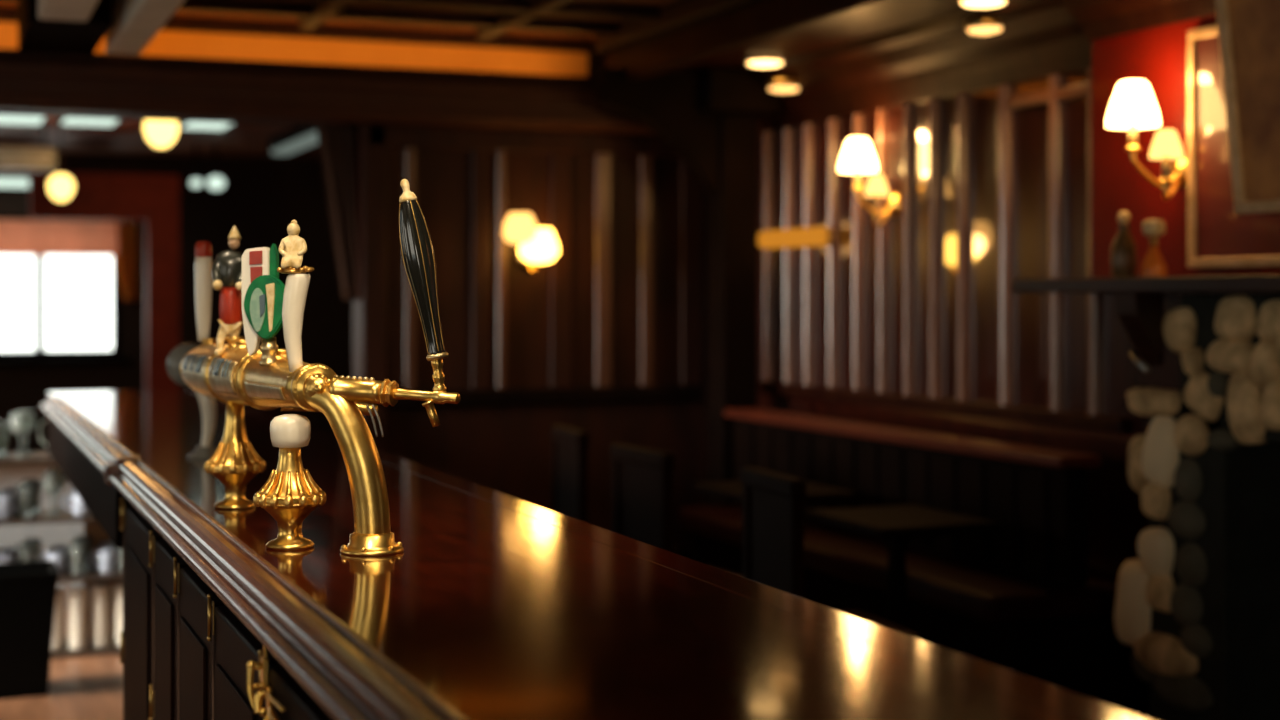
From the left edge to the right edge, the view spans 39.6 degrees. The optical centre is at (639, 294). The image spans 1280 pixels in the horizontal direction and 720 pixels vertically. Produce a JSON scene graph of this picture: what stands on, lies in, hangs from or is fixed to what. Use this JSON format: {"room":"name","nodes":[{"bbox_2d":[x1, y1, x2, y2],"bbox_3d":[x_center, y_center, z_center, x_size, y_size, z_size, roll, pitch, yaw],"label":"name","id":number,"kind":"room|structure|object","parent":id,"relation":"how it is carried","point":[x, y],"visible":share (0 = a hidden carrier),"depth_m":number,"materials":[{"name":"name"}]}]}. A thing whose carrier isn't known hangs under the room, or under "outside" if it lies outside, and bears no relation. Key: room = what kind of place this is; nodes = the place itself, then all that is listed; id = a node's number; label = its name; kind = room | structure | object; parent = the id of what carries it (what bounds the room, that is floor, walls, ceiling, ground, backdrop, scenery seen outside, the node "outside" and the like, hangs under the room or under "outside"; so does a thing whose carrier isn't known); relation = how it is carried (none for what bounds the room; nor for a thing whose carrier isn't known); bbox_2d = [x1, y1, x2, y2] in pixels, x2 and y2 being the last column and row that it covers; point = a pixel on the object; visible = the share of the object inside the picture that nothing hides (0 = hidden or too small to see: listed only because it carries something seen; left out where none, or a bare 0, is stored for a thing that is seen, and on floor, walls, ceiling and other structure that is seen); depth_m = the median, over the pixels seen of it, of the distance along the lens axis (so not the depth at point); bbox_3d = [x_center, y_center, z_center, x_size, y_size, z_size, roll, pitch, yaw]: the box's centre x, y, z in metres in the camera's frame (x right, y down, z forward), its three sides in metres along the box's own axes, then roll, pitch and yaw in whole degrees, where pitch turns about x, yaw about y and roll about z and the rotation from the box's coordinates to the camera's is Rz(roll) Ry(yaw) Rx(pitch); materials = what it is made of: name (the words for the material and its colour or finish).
{"room":"bar","nodes":[
{"label":"bar","id":0,"kind":"room"},
{"bbox_2d":[0,219,117,255],"bbox_3d":[-5.504,-0.508,15.677,1.742,0.315,0.084,0,0,-22],"label":"valance","id":1,"kind":"object","parent":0,"point":[17,237],"visible":0.98,"depth_m":15.80,"materials":[{"name":"fabric"}]},
{"bbox_2d":[0,462,122,719],"bbox_3d":[-1.674,1.550,7.405,9.650,0.100,21.000,0,0,-22],"label":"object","id":2,"kind":"structure","parent":0,"point":[90,687],"depth_m":7.03,"materials":[{"name":"wood"}]},
{"bbox_2d":[0,560,59,698],"bbox_3d":[-2.404,1.267,6.720,0.380,0.464,0.330,0,0,-22],"label":"bin","id":3,"kind":"object","parent":2,"relation":"on","point":[28,590],"visible":1,"depth_m":6.62,"materials":[{"name":"plastic"}]},
{"bbox_2d":[0,451,122,658],"bbox_3d":[-2.681,1.085,7.409,1.380,0.830,0.350,0,0,-22],"label":"station","id":4,"kind":"object","parent":2,"relation":"on","point":[92,528],"visible":0.02,"depth_m":7.41,"materials":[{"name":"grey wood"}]},
{"bbox_2d":[10,413,29,456],"bbox_3d":[-2.568,0.579,7.366,0.080,0.180,0.080,0,0,-22],"label":"goblet","id":5,"kind":"object","parent":4,"relation":"on","point":[19,422],"visible":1,"depth_m":7.34,"materials":[{"name":"clear glass"}]},
{"bbox_2d":[17,483,35,516],"bbox_3d":[-2.548,0.852,7.382,0.076,0.136,0.076,0,0,-22],"label":"tumbler","id":6,"kind":"object","parent":4,"relation":"on","point":[26,492],"visible":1,"depth_m":7.35,"materials":[{"name":"clear glass"}]},
{"bbox_2d":[0,451,53,463],"bbox_3d":[-2.677,0.680,7.399,1.380,0.020,0.330,0,0,-22],"label":"shelf","id":7,"kind":"object","parent":4,"relation":"attached to","point":[38,456],"depth_m":7.32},
{"bbox_2d":[0,509,96,524],"bbox_3d":[-2.677,0.930,7.399,1.380,0.020,0.330,0,0,-22],"label":"shelf","id":8,"kind":"object","parent":4,"relation":"attached to","point":[66,516],"depth_m":7.35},
{"bbox_2d":[42,472,61,516],"bbox_3d":[-2.448,0.829,7.408,0.080,0.180,0.080,0,0,-22],"label":"goblet","id":9,"kind":"object","parent":4,"relation":"on","point":[52,481],"visible":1,"depth_m":7.38,"materials":[{"name":"clear glass"}]},
{"bbox_2d":[52,586,65,650],"bbox_3d":[-2.440,1.349,7.418,0.081,0.261,0.081,0,0,-22],"label":"cup sleeve","id":10,"kind":"object","parent":4,"relation":"on","point":[58,643],"visible":0.48,"depth_m":7.39,"materials":[{"name":"white paper"}]},
{"bbox_2d":[68,541,86,574],"bbox_3d":[-2.355,1.102,7.449,0.076,0.136,0.076,0,0,-22],"label":"tumbler","id":11,"kind":"object","parent":4,"relation":"on","point":[77,549],"visible":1,"depth_m":7.42,"materials":[{"name":"clear glass"}]},
{"bbox_2d":[68,585,88,649],"bbox_3d":[-2.351,1.349,7.444,0.081,0.261,0.081,0,0,-22],"label":"cup sleeve","id":12,"kind":"object","parent":4,"relation":"on","point":[78,597],"visible":1,"depth_m":7.41,"materials":[{"name":"white paper"}]},
{"bbox_2d":[51,635,119,658],"bbox_3d":[-2.677,1.490,7.399,1.380,0.020,0.330,0,0,-22],"label":"shelf","id":13,"kind":"object","parent":4,"relation":"attached to","point":[111,650],"depth_m":7.40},
{"bbox_2d":[57,565,122,583],"bbox_3d":[-2.677,1.180,7.399,1.380,0.020,0.330,0,0,-22],"label":"shelf","id":14,"kind":"object","parent":4,"relation":"attached to","point":[91,574],"depth_m":7.41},
{"bbox_2d":[91,583,110,647],"bbox_3d":[-2.268,1.349,7.485,0.081,0.261,0.081,0,0,-22],"label":"cup sleeve","id":15,"kind":"object","parent":4,"relation":"on","point":[100,592],"visible":1,"depth_m":7.45,"materials":[{"name":"white paper"}]},
{"bbox_2d":[88,547,117,572],"bbox_3d":[-2.259,1.119,7.506,0.109,0.100,0.090,0,0,13],"label":"mug","id":16,"kind":"object","parent":4,"relation":"on","point":[106,557],"visible":0.98,"depth_m":7.47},
{"bbox_2d":[114,582,122,646],"bbox_3d":[-2.180,1.349,7.512,0.081,0.261,0.081,0,0,-22],"label":"cup sleeve","id":17,"kind":"object","parent":4,"relation":"on","point":[118,587],"visible":0.43,"depth_m":7.48,"materials":[{"name":"white paper"}]},
{"bbox_2d":[29,172,179,389],"bbox_3d":[-4.425,0.250,14.705,1.180,2.500,0.200,0,0,-22],"label":"wall","id":18,"kind":"structure","parent":2,"relation":"on","point":[152,199],"depth_m":14.74,"materials":[{"name":"paint"}]},
{"bbox_2d":[120,498,163,719],"bbox_3d":[-0.896,0.988,4.148,0.556,1.024,0.630,0,0,-22],"label":"bar cabinet","id":19,"kind":"object","parent":2,"relation":"on","point":[136,638],"visible":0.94,"depth_m":4.02,"materials":[{"name":"brown wood"}]},
{"bbox_2d":[149,530,189,719],"bbox_3d":[-0.704,0.988,3.665,0.556,1.024,0.410,0,0,-22],"label":"bar cabinet","id":20,"kind":"object","parent":2,"relation":"on","point":[163,691],"visible":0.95,"depth_m":3.57,"materials":[{"name":"brown wood"}]},
{"bbox_2d":[173,556,226,719],"bbox_3d":[-0.545,0.988,3.265,0.556,1.024,0.450,0,0,-22],"label":"bar cabinet","id":21,"kind":"object","parent":2,"relation":"on","point":[194,652],"visible":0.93,"depth_m":3.16,"materials":[{"name":"brown wood"}]},
{"bbox_2d":[207,594,280,719],"bbox_3d":[-0.370,0.988,2.823,0.556,1.024,0.500,0,0,-22],"label":"bar cabinet","id":22,"kind":"object","parent":2,"relation":"on","point":[234,644],"visible":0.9,"depth_m":2.77,"materials":[{"name":"brown wood"}]},
{"bbox_2d":[246,645,333,719],"bbox_3d":[-0.203,0.988,2.373,0.576,1.025,0.460,0,0,-22],"label":"bar cabinet","id":23,"kind":"object","parent":2,"relation":"on","point":[285,698],"visible":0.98,"depth_m":2.39,"materials":[{"name":"brown wood"}]},
{"bbox_2d":[41,389,1150,719],"bbox_3d":[-0.900,0.953,4.431,0.804,1.094,7.700,0,0,-22],"label":"countertop","id":24,"kind":"structure","parent":2,"relation":"on","point":[495,605],"depth_m":2.40,"materials":[{"name":"brown wood"}]},
{"bbox_2d":[167,343,216,458],"bbox_3d":[-1.176,0.279,4.698,0.144,0.303,0.103,0,0,6],"label":"porcelain beer font","id":25,"kind":"object","parent":24,"relation":"on","point":[208,407],"visible":0.53,"depth_m":4.68,"materials":[{"name":"grey ceramic"}]},
{"bbox_2d":[180,179,460,556],"bbox_3d":[-0.686,0.120,3.507,0.302,0.620,1.360,0,0,-22],"label":"tower","id":26,"kind":"object","parent":24,"relation":"on","point":[237,373],"visible":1,"depth_m":3.04,"materials":[{"name":"gold metal"}]},
{"bbox_2d":[281,402,377,415],"bbox_3d":[-0.575,0.201,3.287,0.176,0.048,0.036,0,0,-13],"label":"faucet","id":27,"kind":"object","parent":26,"relation":"on","point":[362,406],"depth_m":3.29,"materials":[{"name":"gold metal"}]},
{"bbox_2d":[393,388,460,403],"bbox_3d":[-0.356,0.167,2.946,0.120,0.027,0.023,0,0,16],"label":"faucet","id":28,"kind":"object","parent":26,"relation":"on","point":[438,395],"depth_m":2.94,"materials":[{"name":"gold metal"}]},
{"bbox_2d":[551,425,677,553],"bbox_3d":[-0.112,1.025,7.379,0.425,0.950,0.440,0,0,-18],"label":"chair","id":29,"kind":"object","parent":2,"relation":"on","point":[569,445],"visible":0.34,"depth_m":7.27,"materials":[{"name":"wood"}]},
{"bbox_2d":[610,444,742,576],"bbox_3d":[0.174,1.025,6.470,0.425,0.950,0.440,0,0,-26],"label":"chair","id":30,"kind":"object","parent":2,"relation":"on","point":[642,478],"visible":0.38,"depth_m":6.34,"materials":[{"name":"brown wood"}]},
{"bbox_2d":[593,67,781,505],"bbox_3d":[0.225,0.190,8.814,0.920,2.620,0.320,0,0,-22],"label":"post","id":31,"kind":"object","parent":2,"relation":"on","point":[709,116],"visible":0.72,"depth_m":8.81,"materials":[{"name":"brown wood"}]},
{"bbox_2d":[693,480,856,502],"bbox_3d":[0.531,1.133,7.096,0.460,0.735,0.560,0,0,-22],"label":"pub table","id":32,"kind":"object","parent":2,"relation":"on","point":[732,490],"visible":0.15,"depth_m":6.96,"materials":[{"name":"brown wood"}]},
{"bbox_2d":[741,466,919,638],"bbox_3d":[0.589,1.025,5.559,0.425,0.950,0.440,0,0,-18],"label":"chair","id":33,"kind":"object","parent":2,"relation":"on","point":[773,502],"visible":0.52,"depth_m":5.47,"materials":[{"name":"brown wood"}]},
{"bbox_2d":[804,504,999,629],"bbox_3d":[0.899,1.133,6.166,0.460,0.735,0.560,0,0,-22],"label":"pub table","id":34,"kind":"object","parent":2,"relation":"on","point":[895,524],"visible":0.67,"depth_m":6.13,"materials":[{"name":"brown wood"}]},
{"bbox_2d":[678,408,1147,717],"bbox_3d":[0.982,1.028,7.409,0.650,0.945,2.790,0,0,-22],"label":"banquette","id":35,"kind":"object","parent":2,"relation":"on","point":[1021,598],"visible":0.75,"depth_m":6.54,"materials":[{"name":"brown wood"}]},
{"bbox_2d":[1114,295,1279,719],"bbox_3d":[2.209,0.750,4.247,0.700,1.500,3.266,0,0,-22],"label":"stone fireplace","id":36,"kind":"object","parent":2,"relation":"on","point":[1198,609],"visible":1,"depth_m":5.33,"materials":[{"name":"stone"}]},
{"bbox_2d":[1011,275,1279,373],"bbox_3d":[2.159,0.093,4.584,0.595,0.296,3.930,0,0,-22],"label":"mantel shelf","id":37,"kind":"object","parent":36,"relation":"on","point":[1139,300],"visible":1,"depth_m":5.48,"materials":[{"name":"brown wood"}]},
{"bbox_2d":[1111,211,1136,276],"bbox_3d":[1.567,-0.165,5.757,0.084,0.217,0.084,0,0,-22],"label":"bottle","id":38,"kind":"object","parent":37,"relation":"on","point":[1123,253],"visible":0.98,"depth_m":5.73,"materials":[{"name":"glass"}]},
{"bbox_2d":[1140,219,1167,276],"bbox_3d":[1.623,-0.147,5.616,0.084,0.182,0.084,0,0,-22],"label":"bottle","id":39,"kind":"object","parent":37,"relation":"on","point":[1153,265],"visible":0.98,"depth_m":5.59,"materials":[{"name":"orange glass"}]},
{"bbox_2d":[0,152,352,451],"bbox_3d":[-5.112,0.100,16.342,9.450,2.800,0.150,0,0,-22],"label":"wall","id":40,"kind":"structure","parent":0,"point":[260,197],"depth_m":16.70,"materials":[{"name":"paint"}]},
{"bbox_2d":[0,215,120,358],"bbox_3d":[-7.030,-0.070,15.564,4.790,1.300,0.080,0,0,-22],"label":"window","id":41,"kind":"structure","parent":40,"relation":"in","point":[52,306],"depth_m":16.24,"materials":[{"name":"white glass"}]},
{"bbox_2d":[0,358,132,365],"bbox_3d":[-6.992,0.610,15.467,4.990,0.060,0.090,0,0,-22],"label":"trim","id":42,"kind":"structure","parent":40,"relation":"attached to","point":[79,361],"depth_m":16.13,"materials":[{"name":"brown wood"}]},
{"bbox_2d":[114,221,137,299],"bbox_3d":[-4.772,-0.342,16.364,0.289,0.778,0.088,0,0,-22],"label":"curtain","id":43,"kind":"object","parent":40,"relation":"hanging from","point":[126,266],"visible":0.8,"depth_m":16.37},
{"bbox_2d":[0,111,363,126],"bbox_3d":[-3.855,-1.065,7.750,5.450,0.470,0.150,0,0,-22],"label":"lintel","id":44,"kind":"object","parent":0,"point":[1,112],"visible":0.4,"depth_m":8.41,"materials":[{"name":"brown wood"}]},
{"bbox_2d":[316,125,356,299],"bbox_3d":[-1.482,-0.441,8.752,0.245,0.932,0.089,0,0,-22],"label":"bracket","id":45,"kind":"object","parent":44,"relation":"hanging from","point":[336,143],"visible":0.82,"depth_m":8.75,"materials":[{"name":"wood"}]},
{"bbox_2d":[0,0,675,159],"bbox_3d":[-1.674,-1.350,7.405,9.650,0.100,21.000,0,0,-22],"label":"ceiling","id":46,"kind":"structure","parent":0,"point":[128,136],"depth_m":14.22,"materials":[{"name":"wood"}]},
{"bbox_2d":[0,124,56,171],"bbox_3d":[-4.709,-1.125,13.487,0.520,0.350,0.412,0,0,-22],"label":"pendant light","id":47,"kind":"object","parent":46,"relation":"in","point":[25,159],"visible":1,"depth_m":13.34,"materials":[{"name":"metal"}]},
{"bbox_2d":[0,153,50,162],"bbox_3d":[-4.635,-1.023,13.301,0.440,0.065,0.012,0,0,-22],"label":"grille","id":48,"kind":"object","parent":47,"relation":"attached to","point":[4,157],"depth_m":13.31,"materials":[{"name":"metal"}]},
{"bbox_2d":[48,119,73,200],"bbox_3d":[-4.298,-0.999,13.200,0.190,0.603,0.190,0,0,-22],"label":"pendant lamp","id":49,"kind":"object","parent":46,"relation":"hanging from","point":[60,186],"visible":0.88,"depth_m":13.14,"materials":[{"name":"yellow glass"}]},
{"bbox_2d":[18,0,112,54],"bbox_3d":[-2.421,-1.186,7.458,0.320,0.228,0.930,0,0,-22],"label":"trim","id":50,"kind":"structure","parent":46,"relation":"attached to","point":[35,34],"depth_m":7.29,"materials":[{"name":"brown wood"}]},
{"bbox_2d":[38,0,98,21],"bbox_3d":[-0.384,-1.190,2.241,0.190,0.220,10.250,0,0,-22],"label":"trim","id":51,"kind":"structure","parent":46,"relation":"attached to","point":[65,10],"depth_m":6.75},
{"bbox_2d":[57,117,121,125],"bbox_3d":[-3.932,-1.275,12.735,0.420,0.050,0.838,0,0,-22],"label":"ceiling light","id":52,"kind":"object","parent":46,"relation":"attached to","point":[60,120],"visible":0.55,"depth_m":12.81,"materials":[{"name":"white glass"}]},
{"bbox_2d":[105,0,184,54],"bbox_3d":[-0.261,-1.188,2.774,0.150,0.225,11.150,0,0,-22],"label":"trim","id":53,"kind":"structure","parent":46,"relation":"attached to","point":[135,24],"depth_m":7.17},
{"bbox_2d":[143,120,178,147],"bbox_3d":[-2.802,-1.081,10.400,0.200,0.439,0.200,0,0,-22],"label":"pendant lamp","id":54,"kind":"object","parent":46,"relation":"hanging from","point":[161,134],"visible":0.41,"depth_m":10.33,"materials":[{"name":"yellow glass"}]},
{"bbox_2d":[268,125,317,154],"bbox_3d":[-2.483,-1.230,13.477,0.180,0.140,2.807,0,0,-22],"label":"ceiling light","id":55,"kind":"object","parent":46,"relation":"attached to","point":[299,137],"visible":0.49,"depth_m":13.87,"materials":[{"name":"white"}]},
{"bbox_2d":[0,0,620,35],"bbox_3d":[-3.104,-1.272,7.322,6.530,0.055,0.090,0,0,-22],"label":"trim","id":56,"kind":"structure","parent":46,"relation":"attached to","point":[245,7],"depth_m":8.07,"materials":[{"name":"brown wood"}]},
{"bbox_2d":[298,0,353,29],"bbox_3d":[0.501,-1.265,3.076,0.070,0.070,11.150,0,0,-22],"label":"trim","id":57,"kind":"structure","parent":46,"relation":"attached to","point":[321,10],"depth_m":7.82,"materials":[{"name":"brown wood"}]},
{"bbox_2d":[320,0,658,20],"bbox_3d":[-2.919,-1.272,6.857,6.530,0.055,0.090,0,0,-22],"label":"trim","id":58,"kind":"structure","parent":46,"relation":"attached to","point":[572,8],"depth_m":7.83,"materials":[{"name":"brown wood"}]},
{"bbox_2d":[475,0,571,39],"bbox_3d":[1.291,-1.265,3.390,0.070,0.070,11.150,0,0,-22],"label":"trim","id":59,"kind":"structure","parent":46,"relation":"attached to","point":[504,21],"depth_m":8.00,"materials":[{"name":"brown wood"}]},
{"bbox_2d":[595,0,757,52],"bbox_3d":[1.877,-1.250,3.622,0.100,0.100,11.150,0,0,-22],"label":"trim","id":60,"kind":"structure","parent":46,"relation":"attached to","point":[677,14],"depth_m":7.95,"materials":[{"name":"brown wood"}]},
{"bbox_2d":[387,41,706,551],"bbox_3d":[-0.322,0.100,9.151,2.150,2.800,0.150,0,0,-22],"label":"wall","id":61,"kind":"structure","parent":0,"point":[505,449],"depth_m":9.00,"materials":[{"name":"brown wood"}]},
{"bbox_2d":[0,22,587,76],"bbox_3d":[-3.312,-1.153,7.874,6.550,0.164,0.020,0,0,-22],"label":"trim","id":62,"kind":"structure","parent":61,"relation":"attached to","point":[165,43],"depth_m":8.62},
{"bbox_2d":[0,6,589,52],"bbox_3d":[-3.305,-1.268,7.855,6.550,0.064,0.060,0,0,-22],"label":"trim","id":63,"kind":"structure","parent":61,"relation":"attached to","point":[7,14],"depth_m":8.61,"materials":[{"name":"brown wood"}]},
{"bbox_2d":[0,49,594,84],"bbox_3d":[-3.270,-1.067,7.767,6.550,0.033,0.250,0,0,-22],"label":"trim","id":64,"kind":"structure","parent":61,"relation":"attached to","point":[4,53],"depth_m":8.29,"materials":[{"name":"brown wood"}]},
{"bbox_2d":[353,124,386,452],"bbox_3d":[-1.331,0.335,8.751,0.120,2.330,0.250,0,0,-22],"label":"trim","id":65,"kind":"structure","parent":61,"relation":"attached to","point":[370,167],"depth_m":8.64,"materials":[{"name":"brown wood"}]},
{"bbox_2d":[0,58,761,135],"bbox_3d":[-2.855,-0.940,7.942,7.450,0.220,0.230,0,0,-22],"label":"ceiling beam","id":66,"kind":"structure","parent":61,"relation":"attached to","point":[26,85],"depth_m":8.35,"materials":[{"name":"brown wood"}]},
{"bbox_2d":[387,147,402,388],"bbox_3d":[-1.209,-0.150,8.700,0.100,1.260,0.035,0,0,-22],"label":"trim","id":67,"kind":"structure","parent":61,"relation":"attached to","point":[394,155],"depth_m":8.69,"materials":[{"name":"brown wood"}]},
{"bbox_2d":[404,148,415,389],"bbox_3d":[-1.130,-0.150,8.731,0.060,1.260,0.035,0,0,-22],"label":"trim","id":68,"kind":"structure","parent":61,"relation":"attached to","point":[409,153],"depth_m":8.71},
{"bbox_2d":[471,150,490,389],"bbox_3d":[-0.793,-0.150,8.865,0.100,1.260,0.035,0,0,-22],"label":"trim","id":69,"kind":"structure","parent":61,"relation":"attached to","point":[480,159],"depth_m":8.84,"materials":[{"name":"brown wood"}]},
{"bbox_2d":[496,151,505,388],"bbox_3d":[-0.696,-0.150,8.903,0.050,1.260,0.035,0,0,-22],"label":"trim","id":70,"kind":"structure","parent":61,"relation":"attached to","point":[500,155],"depth_m":8.89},
{"bbox_2d":[369,124,678,156],"bbox_3d":[-0.518,-0.775,8.966,1.750,0.110,0.050,0,0,-22],"label":"trim","id":71,"kind":"structure","parent":61,"relation":"attached to","point":[396,136],"depth_m":8.91,"materials":[{"name":"brown wood"}]},
{"bbox_2d":[503,213,558,272],"bbox_3d":[-0.546,-0.257,8.822,0.291,0.294,0.229,0,0,-22],"label":"wall sconce","id":72,"kind":"object","parent":61,"relation":"attached to","point":[536,245],"visible":1,"depth_m":8.74,"materials":[{"name":"gold metal"}]},
{"bbox_2d":[370,385,697,407],"bbox_3d":[-0.518,0.510,8.966,1.750,0.080,0.050,0,0,-22],"label":"trim","id":73,"kind":"structure","parent":61,"relation":"attached to","point":[517,396],"depth_m":9.00,"materials":[{"name":"brown wood"}]},
{"bbox_2d":[550,153,572,387],"bbox_3d":[-0.400,-0.150,9.021,0.120,1.260,0.035,0,0,-22],"label":"trim","id":74,"kind":"structure","parent":61,"relation":"attached to","point":[561,164],"depth_m":9.00,"materials":[{"name":"brown wood"}]},
{"bbox_2d":[595,154,611,386],"bbox_3d":[-0.189,-0.150,9.105,0.090,1.260,0.035,0,0,-22],"label":"trim","id":75,"kind":"structure","parent":61,"relation":"attached to","point":[603,162],"depth_m":9.09,"materials":[{"name":"wood"}]},
{"bbox_2d":[640,155,652,385],"bbox_3d":[0.032,-0.150,9.192,0.070,1.260,0.035,0,0,-22],"label":"trim","id":76,"kind":"structure","parent":61,"relation":"attached to","point":[646,162],"depth_m":9.18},
{"bbox_2d":[680,158,701,386],"bbox_3d":[0.268,-0.150,9.286,0.120,1.260,0.035,0,0,-22],"label":"trim","id":77,"kind":"structure","parent":61,"relation":"attached to","point":[690,187],"depth_m":9.27,"materials":[{"name":"brown wood"}]},
{"bbox_2d":[758,70,1279,584],"bbox_3d":[2.746,0.100,4.129,0.150,2.800,11.450,0,0,-22],"label":"wall","id":78,"kind":"structure","parent":0,"point":[1116,518],"depth_m":7.29,"materials":[{"name":"wood"}]},
{"bbox_2d":[763,131,771,380],"bbox_3d":[0.653,-0.200,9.149,0.038,1.280,0.046,0,0,-22],"label":"trim","id":79,"kind":"structure","parent":78,"relation":"attached to","point":[767,135],"depth_m":9.13,"materials":[{"name":"brown wood"}]},
{"bbox_2d":[783,127,791,382],"bbox_3d":[0.739,-0.200,8.934,0.038,1.280,0.046,0,0,-22],"label":"trim","id":80,"kind":"structure","parent":78,"relation":"attached to","point":[787,132],"depth_m":8.92,"materials":[{"name":"brown wood"}]},
{"bbox_2d":[610,0,972,71],"bbox_3d":[2.318,-1.210,3.851,0.850,0.180,11.250,0,0,-22],"label":"trim","id":81,"kind":"structure","parent":78,"relation":"attached to","point":[899,14],"depth_m":7.58,"materials":[{"name":"brown wood"}]},
{"bbox_2d":[605,0,901,79],"bbox_3d":[1.942,-1.125,3.702,0.100,0.150,11.250,0,0,-22],"label":"trim","id":82,"kind":"structure","parent":81,"relation":"attached to","point":[763,21],"depth_m":7.51,"materials":[{"name":"brown wood"}]},
{"bbox_2d":[758,226,834,248],"bbox_3d":[0.752,-0.279,8.701,0.108,0.092,0.677,0,0,-22],"label":"sign","id":83,"kind":"object","parent":78,"relation":"attached to","point":[808,236],"visible":0.99,"depth_m":8.59,"materials":[{"name":"gold metal"}]},
{"bbox_2d":[803,124,812,384],"bbox_3d":[0.820,-0.200,8.729,0.038,1.280,0.046,0,0,-22],"label":"trim","id":84,"kind":"structure","parent":78,"relation":"attached to","point":[807,128],"depth_m":8.71,"materials":[{"name":"brown wood"}]},
{"bbox_2d":[827,119,836,386],"bbox_3d":[0.913,-0.200,8.495,0.038,1.280,0.046,0,0,-22],"label":"trim","id":85,"kind":"structure","parent":78,"relation":"attached to","point":[831,123],"depth_m":8.48,"materials":[{"name":"brown wood"}]},
{"bbox_2d":[852,114,861,389],"bbox_3d":[1.004,-0.200,8.264,0.038,1.280,0.046,0,0,-22],"label":"trim","id":86,"kind":"structure","parent":78,"relation":"attached to","point":[856,118],"depth_m":8.25,"materials":[{"name":"brown wood"}]},
{"bbox_2d":[839,138,900,225],"bbox_3d":[1.035,-0.502,7.904,0.246,0.398,0.309,0,0,-22],"label":"wall sconce","id":87,"kind":"object","parent":78,"relation":"attached to","point":[858,157],"visible":1,"depth_m":7.89,"materials":[{"name":"polished brass"},{"name":"cream lampshade fabric"}]},
{"bbox_2d":[877,109,886,391],"bbox_3d":[1.091,-0.200,8.045,0.038,1.280,0.046,0,0,-22],"label":"trim","id":88,"kind":"structure","parent":78,"relation":"attached to","point":[881,113],"depth_m":8.03,"materials":[{"name":"brown wood"}]},
{"bbox_2d":[903,104,913,394],"bbox_3d":[1.177,-0.200,7.830,0.038,1.280,0.046,0,0,-22],"label":"trim","id":89,"kind":"structure","parent":78,"relation":"attached to","point":[908,109],"depth_m":7.81,"materials":[{"name":"brown wood"}]},
{"bbox_2d":[753,0,1091,132],"bbox_3d":[1.093,-0.980,7.766,0.240,0.280,3.070,0,0,-22],"label":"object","id":90,"kind":"structure","parent":78,"relation":"attached to","point":[935,58],"depth_m":7.46,"materials":[{"name":"brown wood"}]},
{"bbox_2d":[965,16,1001,34],"bbox_3d":[1.365,-1.060,6.973,0.176,0.066,0.175,0,0,-22],"label":"puck light","id":91,"kind":"object","parent":90,"relation":"attached to","point":[978,25],"visible":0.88,"depth_m":6.91,"materials":[{"name":"glass"}]},
{"bbox_2d":[929,99,939,397],"bbox_3d":[1.258,-0.200,7.625,0.038,1.280,0.046,0,0,-22],"label":"trim","id":92,"kind":"structure","parent":78,"relation":"attached to","point":[934,104],"depth_m":7.61,"materials":[{"name":"brown wood"}]},
{"bbox_2d":[758,379,1131,433],"bbox_3d":[1.140,0.470,7.892,0.060,0.060,3.270,0,0,-22],"label":"trim","id":93,"kind":"structure","parent":78,"relation":"attached to","point":[1029,415],"depth_m":7.35,"materials":[{"name":"brown wood"}]},
{"bbox_2d":[957,93,967,400],"bbox_3d":[1.340,-0.200,7.417,0.038,1.280,0.046,0,0,-22],"label":"trim","id":94,"kind":"structure","parent":78,"relation":"attached to","point":[962,98],"depth_m":7.40,"materials":[{"name":"brown wood"}]},
{"bbox_2d":[998,85,1011,404],"bbox_3d":[1.456,-0.200,7.125,0.038,1.280,0.062,0,0,-22],"label":"trim","id":95,"kind":"structure","parent":78,"relation":"attached to","point":[1004,91],"depth_m":7.10,"materials":[{"name":"brown wood"}]},
{"bbox_2d":[1007,82,1086,108],"bbox_3d":[1.575,-0.765,6.838,0.030,0.050,0.550,0,0,-22],"label":"trim","id":96,"kind":"structure","parent":78,"relation":"attached to","point":[1078,90],"depth_m":6.84,"materials":[{"name":"brown wood"}]},
{"bbox_2d":[1049,75,1062,409],"bbox_3d":[1.585,-0.200,6.800,0.038,1.280,0.062,0,0,-22],"label":"trim","id":97,"kind":"structure","parent":78,"relation":"attached to","point":[1055,81],"depth_m":6.78,"materials":[{"name":"brown wood"}]},
{"bbox_2d":[1087,67,1102,414],"bbox_3d":[1.676,-0.200,6.571,0.038,1.280,0.062,0,0,-22],"label":"trim","id":98,"kind":"structure","parent":78,"relation":"attached to","point":[1094,300],"depth_m":6.55,"materials":[{"name":"brown wood"}]},
{"bbox_2d":[1092,15,1279,277],"bbox_3d":[3.196,-0.560,2.548,0.180,1.080,8.180,0,0,-22],"label":"wall","id":99,"kind":"structure","parent":0,"point":[1157,56],"depth_m":6.06,"materials":[{"name":"red paint"}]},
{"bbox_2d":[1062,0,1215,41],"bbox_3d":[3.010,-1.010,2.474,0.220,0.220,8.180,0,0,-22],"label":"trim","id":100,"kind":"structure","parent":99,"relation":"attached to","point":[1099,19],"depth_m":6.04,"materials":[{"name":"brown wood"}]},
{"bbox_2d":[1106,80,1186,199],"bbox_3d":[1.679,-0.503,5.792,0.246,0.398,0.309,0,0,-22],"label":"wall sconce","id":101,"kind":"object","parent":99,"relation":"attached to","point":[1133,106],"visible":1,"depth_m":5.78,"materials":[{"name":"fabric"}]},
{"bbox_2d":[1187,25,1279,267],"bbox_3d":[2.070,-0.474,5.094,0.032,0.772,1.500,0,0,-22],"label":"framed picture","id":102,"kind":"object","parent":99,"relation":"attached to","point":[1217,236],"visible":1,"depth_m":5.68},
{"bbox_2d":[1215,0,1279,213],"bbox_3d":[1.935,-0.635,5.139,0.192,0.777,0.620,0,0,-22],"label":"framed picture","id":103,"kind":"object","parent":99,"relation":"attached to","point":[1248,30],"visible":1,"depth_m":5.32,"materials":[{"name":"wood"}]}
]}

